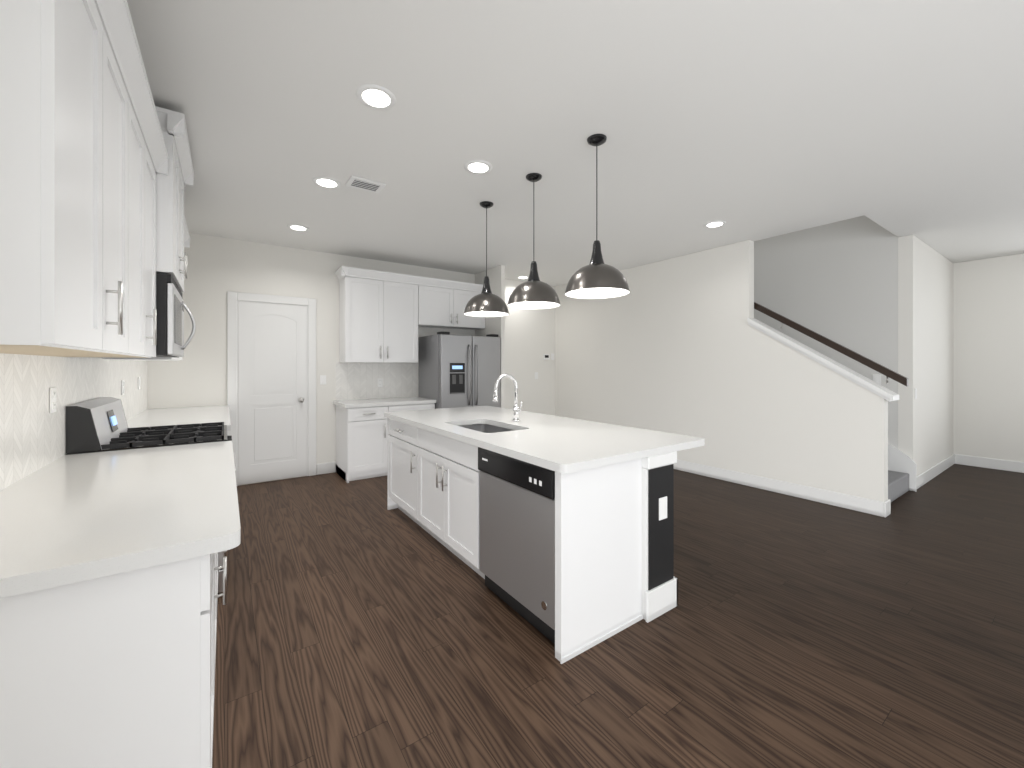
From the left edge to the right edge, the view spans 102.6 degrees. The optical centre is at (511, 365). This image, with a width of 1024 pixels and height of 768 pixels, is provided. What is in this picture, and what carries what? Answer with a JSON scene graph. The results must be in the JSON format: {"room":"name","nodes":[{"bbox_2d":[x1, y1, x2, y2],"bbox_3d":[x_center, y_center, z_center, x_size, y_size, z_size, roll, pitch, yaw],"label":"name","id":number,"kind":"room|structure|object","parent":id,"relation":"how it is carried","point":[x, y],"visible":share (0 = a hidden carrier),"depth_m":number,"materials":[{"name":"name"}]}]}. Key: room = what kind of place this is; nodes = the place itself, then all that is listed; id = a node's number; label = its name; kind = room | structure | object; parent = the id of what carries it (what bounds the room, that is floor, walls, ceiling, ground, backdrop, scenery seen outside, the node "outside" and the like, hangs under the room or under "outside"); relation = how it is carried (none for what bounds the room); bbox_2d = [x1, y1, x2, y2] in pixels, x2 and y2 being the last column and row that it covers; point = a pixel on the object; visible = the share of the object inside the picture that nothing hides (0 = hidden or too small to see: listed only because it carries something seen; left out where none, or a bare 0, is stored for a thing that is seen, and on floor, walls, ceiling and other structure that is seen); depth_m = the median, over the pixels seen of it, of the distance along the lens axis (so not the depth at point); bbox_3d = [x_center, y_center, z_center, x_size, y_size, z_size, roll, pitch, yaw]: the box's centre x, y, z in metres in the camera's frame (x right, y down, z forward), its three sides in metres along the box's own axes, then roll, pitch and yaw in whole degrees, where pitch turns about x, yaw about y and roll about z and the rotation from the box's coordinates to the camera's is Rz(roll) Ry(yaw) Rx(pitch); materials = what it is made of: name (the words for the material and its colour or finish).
{"room":"kitchen","nodes":[
{"label":"kitchen","id":0,"kind":"room"},
{"bbox_2d":[127,405,230,430],"bbox_3d":[-2.909,0.459,3.620,0.684,0.040,1.884,0,0,-35],"label":"countertop","id":1,"kind":"structure","parent":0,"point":[205,414],"depth_m":3.50,"materials":[{"name":"white stone"}]},
{"bbox_2d":[148,233,554,485],"bbox_3d":[-0.945,-1.445,6.223,6.890,5.600,0.120,0,0,-35],"label":"wall","id":2,"kind":"structure","parent":0,"point":[218,268],"depth_m":4.97,"materials":[{"name":"white paint"}]},
{"bbox_2d":[227,291,315,485],"bbox_3d":[-2.805,0.261,4.834,0.908,2.189,0.022,0,0,-35],"label":"door frame","id":3,"kind":"structure","parent":2,"relation":"attached to","point":[233,298],"depth_m":4.79,"materials":[{"name":"white wood"}]},
{"bbox_2d":[238,301,306,484],"bbox_3d":[-2.788,0.306,4.810,0.700,2.073,0.080,0,0,-35],"label":"pantry door","id":4,"kind":"structure","parent":2,"relation":"in","point":[272,391],"depth_m":4.82,"materials":[{"name":"white wood"}]},
{"bbox_2d":[320,375,325,384],"bbox_3d":[-2.370,0.175,5.146,0.072,0.116,0.010,0,0,-35],"label":"light switch","id":5,"kind":"object","parent":2,"relation":"attached to","point":[322,379],"visible":1,"depth_m":5.14,"materials":[{"name":"white plastic"}]},
{"bbox_2d":[335,266,484,362],"bbox_3d":[-1.314,-0.623,5.659,2.042,1.155,0.382,0,0,-35],"label":"upper cabinet","id":6,"kind":"object","parent":2,"relation":"attached to","point":[383,316],"visible":0.98,"depth_m":5.33,"materials":[{"name":"white wood"}]},
{"bbox_2d":[543,354,549,359],"bbox_3d":[0.607,-0.158,7.223,0.140,0.095,0.020,0,0,-35],"label":"thermostat","id":7,"kind":"object","parent":2,"relation":"attached to","point":[546,356],"visible":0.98,"depth_m":7.21,"materials":[{"name":"white"}]},
{"bbox_2d":[475,265,504,407],"bbox_3d":[-0.341,-0.036,6.114,0.065,2.783,0.748,0,0,-35],"label":"wall","id":8,"kind":"structure","parent":0,"point":[495,325],"depth_m":5.84,"materials":[{"name":"white paint"}]},
{"bbox_2d":[127,0,1023,285],"bbox_3d":[2.565,-1.570,3.005,9.190,0.280,9.420,0,0,-35],"label":"ceiling","id":9,"kind":"structure","parent":0,"point":[753,120],"depth_m":2.41,"materials":[{"name":"white paint"}]},
{"bbox_2d":[287,224,308,230],"bbox_3d":[-2.205,-1.425,4.230,0.203,0.008,0.203,0,0,16],"label":"recessed light","id":10,"kind":"object","parent":9,"relation":"in","point":[297,227],"depth_m":4.21,"materials":[{"name":"white plastic"}]},
{"bbox_2d":[312,176,340,188],"bbox_3d":[-1.441,-1.425,3.191,0.203,0.008,0.203,0,0,-41],"label":"recessed light","id":11,"kind":"object","parent":9,"relation":"in","point":[326,182],"depth_m":3.18,"materials":[{"name":"white"}]},
{"bbox_2d":[345,175,385,193],"bbox_3d":[-1.151,-1.422,3.222,0.260,0.016,0.200,0,0,-35],"label":"ceiling vent","id":12,"kind":"object","parent":9,"relation":"in","point":[356,182],"visible":0.98,"depth_m":3.20,"materials":[{"name":"white metal"}]},
{"bbox_2d":[356,84,395,109],"bbox_3d":[-0.721,-1.425,2.181,0.203,0.008,0.203,0,0,-41],"label":"recessed light","id":13,"kind":"object","parent":9,"relation":"in","point":[374,96],"depth_m":2.16,"materials":[{"name":"white plastic"}]},
{"bbox_2d":[464,160,491,173],"bbox_3d":[-0.242,-1.425,2.944,0.203,0.008,0.203,0,0,-41],"label":"recessed light","id":14,"kind":"object","parent":9,"relation":"in","point":[473,166],"depth_m":2.93,"materials":[{"name":"white"}]},
{"bbox_2d":[464,201,508,316],"bbox_3d":[-0.224,-0.942,3.615,0.404,0.974,0.404,0,0,-35],"label":"pendant light","id":15,"kind":"object","parent":9,"relation":"hanging from","point":[486,302],"visible":1,"depth_m":3.52,"materials":[{"name":"black metal"}]},
{"bbox_2d":[517,276,528,278],"bbox_3d":[0.179,-1.425,6.596,0.203,0.008,0.203,0,0,16],"label":"recessed light","id":16,"kind":"object","parent":9,"relation":"in","point":[520,277],"depth_m":6.58,"materials":[{"name":"white"}]},
{"bbox_2d":[507,173,560,308],"bbox_3d":[0.165,-0.942,3.094,0.404,0.974,0.404,0,0,-35],"label":"pendant light","id":17,"kind":"object","parent":9,"relation":"hanging from","point":[533,292],"visible":1,"depth_m":3.00,"materials":[{"name":"black metal"}]},
{"bbox_2d":[565,134,629,298],"bbox_3d":[0.535,-0.942,2.584,0.404,0.974,0.404,0,0,-35],"label":"pendant light","id":18,"kind":"object","parent":9,"relation":"hanging from","point":[596,278],"visible":1,"depth_m":2.52,"materials":[{"name":"black metal"}]},
{"bbox_2d":[704,220,725,227],"bbox_3d":[2.042,-1.425,4.128,0.203,0.008,0.203,0,0,16],"label":"recessed light","id":19,"kind":"object","parent":9,"relation":"in","point":[712,224],"depth_m":4.12,"materials":[{"name":"white plastic"}]},
{"bbox_2d":[212,464,1023,767],"bbox_3d":[2.565,1.405,3.005,9.190,0.100,9.420,0,0,-35],"label":"floor","id":20,"kind":"structure","parent":0,"point":[360,624],"depth_m":1.97,"materials":[{"name":"brown wood"}]},
{"bbox_2d":[0,553,219,767],"bbox_3d":[-1.216,0.917,1.143,0.616,0.876,0.597,0,0,-35],"label":"base cabinet","id":21,"kind":"object","parent":20,"relation":"on","point":[109,672],"depth_m":0.97,"materials":[{"name":"white wood"}]},
{"bbox_2d":[0,441,240,600],"bbox_3d":[-1.464,0.459,1.556,0.684,0.040,1.628,0,0,-35],"label":"countertop","id":22,"kind":"structure","parent":21,"relation":"on","point":[76,518],"depth_m":1.21,"materials":[{"name":"white stone"}]},
{"bbox_2d":[66,397,235,592],"bbox_3d":[-2.140,0.777,2.542,0.703,1.155,0.752,0,0,-35],"label":"range","id":23,"kind":"object","parent":20,"relation":"on","point":[97,425],"visible":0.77,"depth_m":2.31,"materials":[{"name":"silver metal"}]},
{"bbox_2d":[333,397,435,482],"bbox_3d":[-1.626,0.897,5.266,1.128,0.915,0.659,0,0,-35],"label":"base cabinet","id":24,"kind":"object","parent":20,"relation":"on","point":[361,438],"visible":0.54,"depth_m":4.90,"materials":[{"name":"white wood"}]},
{"bbox_2d":[419,331,499,408],"bbox_3d":[-0.724,0.455,5.777,0.916,1.800,0.806,0,0,-35],"label":"fridge","id":25,"kind":"object","parent":20,"relation":"on","point":[455,371],"visible":0.56,"depth_m":5.47,"materials":[{"name":"grey metal"}]},
{"bbox_2d":[384,414,679,663],"bbox_3d":[-0.148,0.917,3.105,0.871,0.876,2.541,0,0,-35],"label":"kitchen island","id":26,"kind":"object","parent":20,"relation":"on","point":[614,529],"depth_m":2.18,"materials":[{"name":"white wood"}]},
{"bbox_2d":[478,447,554,643],"bbox_3d":[0.219,0.920,2.355,0.562,0.869,0.697,0,0,-35],"label":"dishwasher","id":27,"kind":"object","parent":26,"relation":"in","point":[517,532],"visible":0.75,"depth_m":2.14,"materials":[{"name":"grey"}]},
{"bbox_2d":[384,406,704,469],"bbox_3d":[-0.023,0.459,3.195,1.163,0.040,2.540,0,0,-35],"label":"island countertop","id":28,"kind":"structure","parent":26,"relation":"on","point":[549,440],"depth_m":2.56,"materials":[{"name":"white stone"}]},
{"bbox_2d":[452,422,515,433],"bbox_3d":[-0.199,0.581,3.053,0.435,0.228,0.730,0,0,-35],"label":"sink","id":29,"kind":"object","parent":28,"relation":"in","point":[488,427],"depth_m":3.35,"materials":[{"name":"silver metal"}]},
{"bbox_2d":[492,374,521,421],"bbox_3d":[-0.030,0.250,3.182,0.245,0.378,0.108,0,0,-35],"label":"faucet","id":30,"kind":"object","parent":28,"relation":"on","point":[516,410],"visible":1,"depth_m":3.23,"materials":[{"name":"silver metal"}]},
{"bbox_2d":[888,443,916,501],"bbox_3d":[2.622,-0.290,5.923,1.142,3.290,4.456,0,0,-35],"label":"stairs","id":31,"kind":"structure","parent":20,"relation":"on","point":[902,473],"depth_m":4.43,"materials":[{"name":"wood"}]},
{"bbox_2d":[555,215,898,501],"bbox_3d":[2.598,-1.495,5.927,1.425,5.700,4.670,0,0,-35],"label":"wall","id":32,"kind":"structure","parent":0,"point":[688,345],"depth_m":4.94,"materials":[{"name":"white paint"}]},
{"bbox_2d":[674,459,888,516],"bbox_3d":[2.064,1.288,5.512,0.036,0.135,4.496,0,0,-35],"label":"baseboard","id":33,"kind":"structure","parent":32,"relation":"attached to","point":[865,505],"depth_m":4.26,"materials":[{"name":"white wood"}]},
{"bbox_2d":[754,302,908,386],"bbox_3d":[2.400,-1.161,5.318,0.093,2.692,4.000,0,0,-35],"label":"handrail","id":34,"kind":"object","parent":32,"relation":"attached to","point":[888,372],"visible":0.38,"depth_m":4.09,"materials":[{"name":"black wood"}]},
{"bbox_2d":[873,374,880,384],"bbox_3d":[4.177,0.155,4.695,0.010,0.116,0.072,0,0,-35],"label":"light switch","id":35,"kind":"object","parent":32,"relation":"attached to","point":[876,378],"visible":0.83,"depth_m":4.69,"materials":[{"name":"white plastic"}]},
{"bbox_2d":[898,235,952,475],"bbox_3d":[5.212,-1.445,5.127,2.180,5.600,0.120,0,0,-35],"label":"wall","id":36,"kind":"structure","parent":0,"point":[925,343],"depth_m":4.75,"materials":[{"name":"white paint"}]},
{"bbox_2d":[909,454,956,490],"bbox_3d":[5.223,1.288,5.063,2.156,0.135,0.036,0,0,-35],"label":"baseboard","id":37,"kind":"structure","parent":36,"relation":"attached to","point":[929,474],"depth_m":5.00,"materials":[{"name":"white wood"}]},
{"bbox_2d":[953,253,1023,461],"bbox_3d":[7.551,-0.036,3.792,0.120,2.783,4.990,0,0,-35],"label":"wall","id":38,"kind":"structure","parent":0,"point":[988,357],"depth_m":5.43,"materials":[{"name":"white paint"}]},
{"bbox_2d":[957,454,1023,472],"bbox_3d":[7.493,1.288,3.751,0.020,0.135,4.750,0,0,-35],"label":"baseboard","id":39,"kind":"structure","parent":38,"relation":"attached to","point":[1015,466],"depth_m":5.41,"materials":[{"name":"white wood"}]},
{"bbox_3d":[-1.149,-0.038,0.404,0.120,2.785,9.420,0,0,-35],"label":"wall","id":40,"kind":"structure","parent":0,"visible":0},
{"bbox_2d":[49,387,55,412],"bbox_3d":[-2.098,0.155,1.876,0.010,0.116,0.072,0,0,-35],"label":"electrical outlet","id":41,"kind":"object","parent":40,"relation":"attached to","point":[52,399],"visible":0.98,"depth_m":1.86,"materials":[{"name":"white plastic"}]},
{"bbox_2d":[0,0,115,355],"bbox_3d":[-1.281,-0.597,0.998,0.343,1.105,0.496,0,0,-35],"label":"upper cabinet","id":42,"kind":"object","parent":40,"relation":"attached to","point":[96,172],"depth_m":0.92,"materials":[{"name":"white wood"}]},
{"bbox_2d":[0,353,147,490],"bbox_3d":[-2.505,0.188,2.446,0.002,0.505,4.271,0,0,-35],"label":"backsplash","id":43,"kind":"structure","parent":40,"relation":"attached to","point":[32,434],"depth_m":1.81,"materials":[{"name":"tile"}]},
{"bbox_2d":[57,16,135,359],"bbox_3d":[-1.503,-0.597,1.315,0.343,1.105,0.522,0,0,-35],"label":"upper cabinet","id":44,"kind":"object","parent":40,"relation":"attached to","point":[125,74],"depth_m":1.54,"materials":[{"name":"white wood"}]},
{"bbox_2d":[122,380,124,394],"bbox_3d":[-2.998,0.165,3.162,0.010,0.116,0.072,0,0,-35],"label":"electrical outlet","id":45,"kind":"object","parent":40,"relation":"attached to","point":[123,385],"visible":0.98,"depth_m":3.15,"materials":[{"name":"white plastic"}]},
{"bbox_2d":[136,80,151,359],"bbox_3d":[-1.730,-0.597,1.639,0.343,1.105,0.513,0,0,-35],"label":"upper cabinet","id":46,"kind":"object","parent":40,"relation":"attached to","point":[143,125],"depth_m":1.88,"materials":[{"name":"white wood"}]},
{"bbox_2d":[128,357,179,360],"bbox_3d":[-2.656,-0.597,2.962,0.343,1.105,0.513,0,0,-35],"label":"upper cabinet","id":47,"kind":"object","parent":40,"relation":"attached to","point":[161,358],"depth_m":3.29,"materials":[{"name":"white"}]},
{"bbox_2d":[152,132,159,359],"bbox_3d":[-1.938,-0.597,1.936,0.343,1.105,0.458,0,0,-35],"label":"upper cabinet","id":48,"kind":"object","parent":40,"relation":"attached to","point":[155,151],"depth_m":2.17,"materials":[{"name":"white wood"}]},
{"bbox_2d":[144,104,187,291],"bbox_3d":[-2.261,-0.950,2.458,0.413,0.871,0.759,0,0,-35],"label":"upper cabinet","id":49,"kind":"object","parent":40,"relation":"attached to","point":[173,170],"depth_m":2.26,"materials":[{"name":"white wood"}]},
{"bbox_2d":[156,273,195,356],"bbox_3d":[-2.229,-0.283,2.480,0.485,0.447,0.752,0,0,-35],"label":"microwave","id":50,"kind":"object","parent":49,"relation":"attached to","point":[170,305],"visible":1,"depth_m":2.26,"materials":[{"name":"silver metal"}]},
{"bbox_2d":[336,362,416,399],"bbox_3d":[-1.801,0.193,5.550,1.095,0.495,0.002,0,0,-35],"label":"backsplash","id":51,"kind":"structure","parent":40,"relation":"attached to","point":[354,381],"depth_m":5.51,"materials":[{"name":"tile"}]},
{"bbox_2d":[377,378,382,386],"bbox_3d":[-1.787,0.225,5.551,0.072,0.116,0.010,0,0,-35],"label":"outlet","id":52,"kind":"object","parent":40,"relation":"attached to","point":[379,382],"visible":1,"depth_m":5.55,"materials":[{"name":"white plastic"}]}
]}

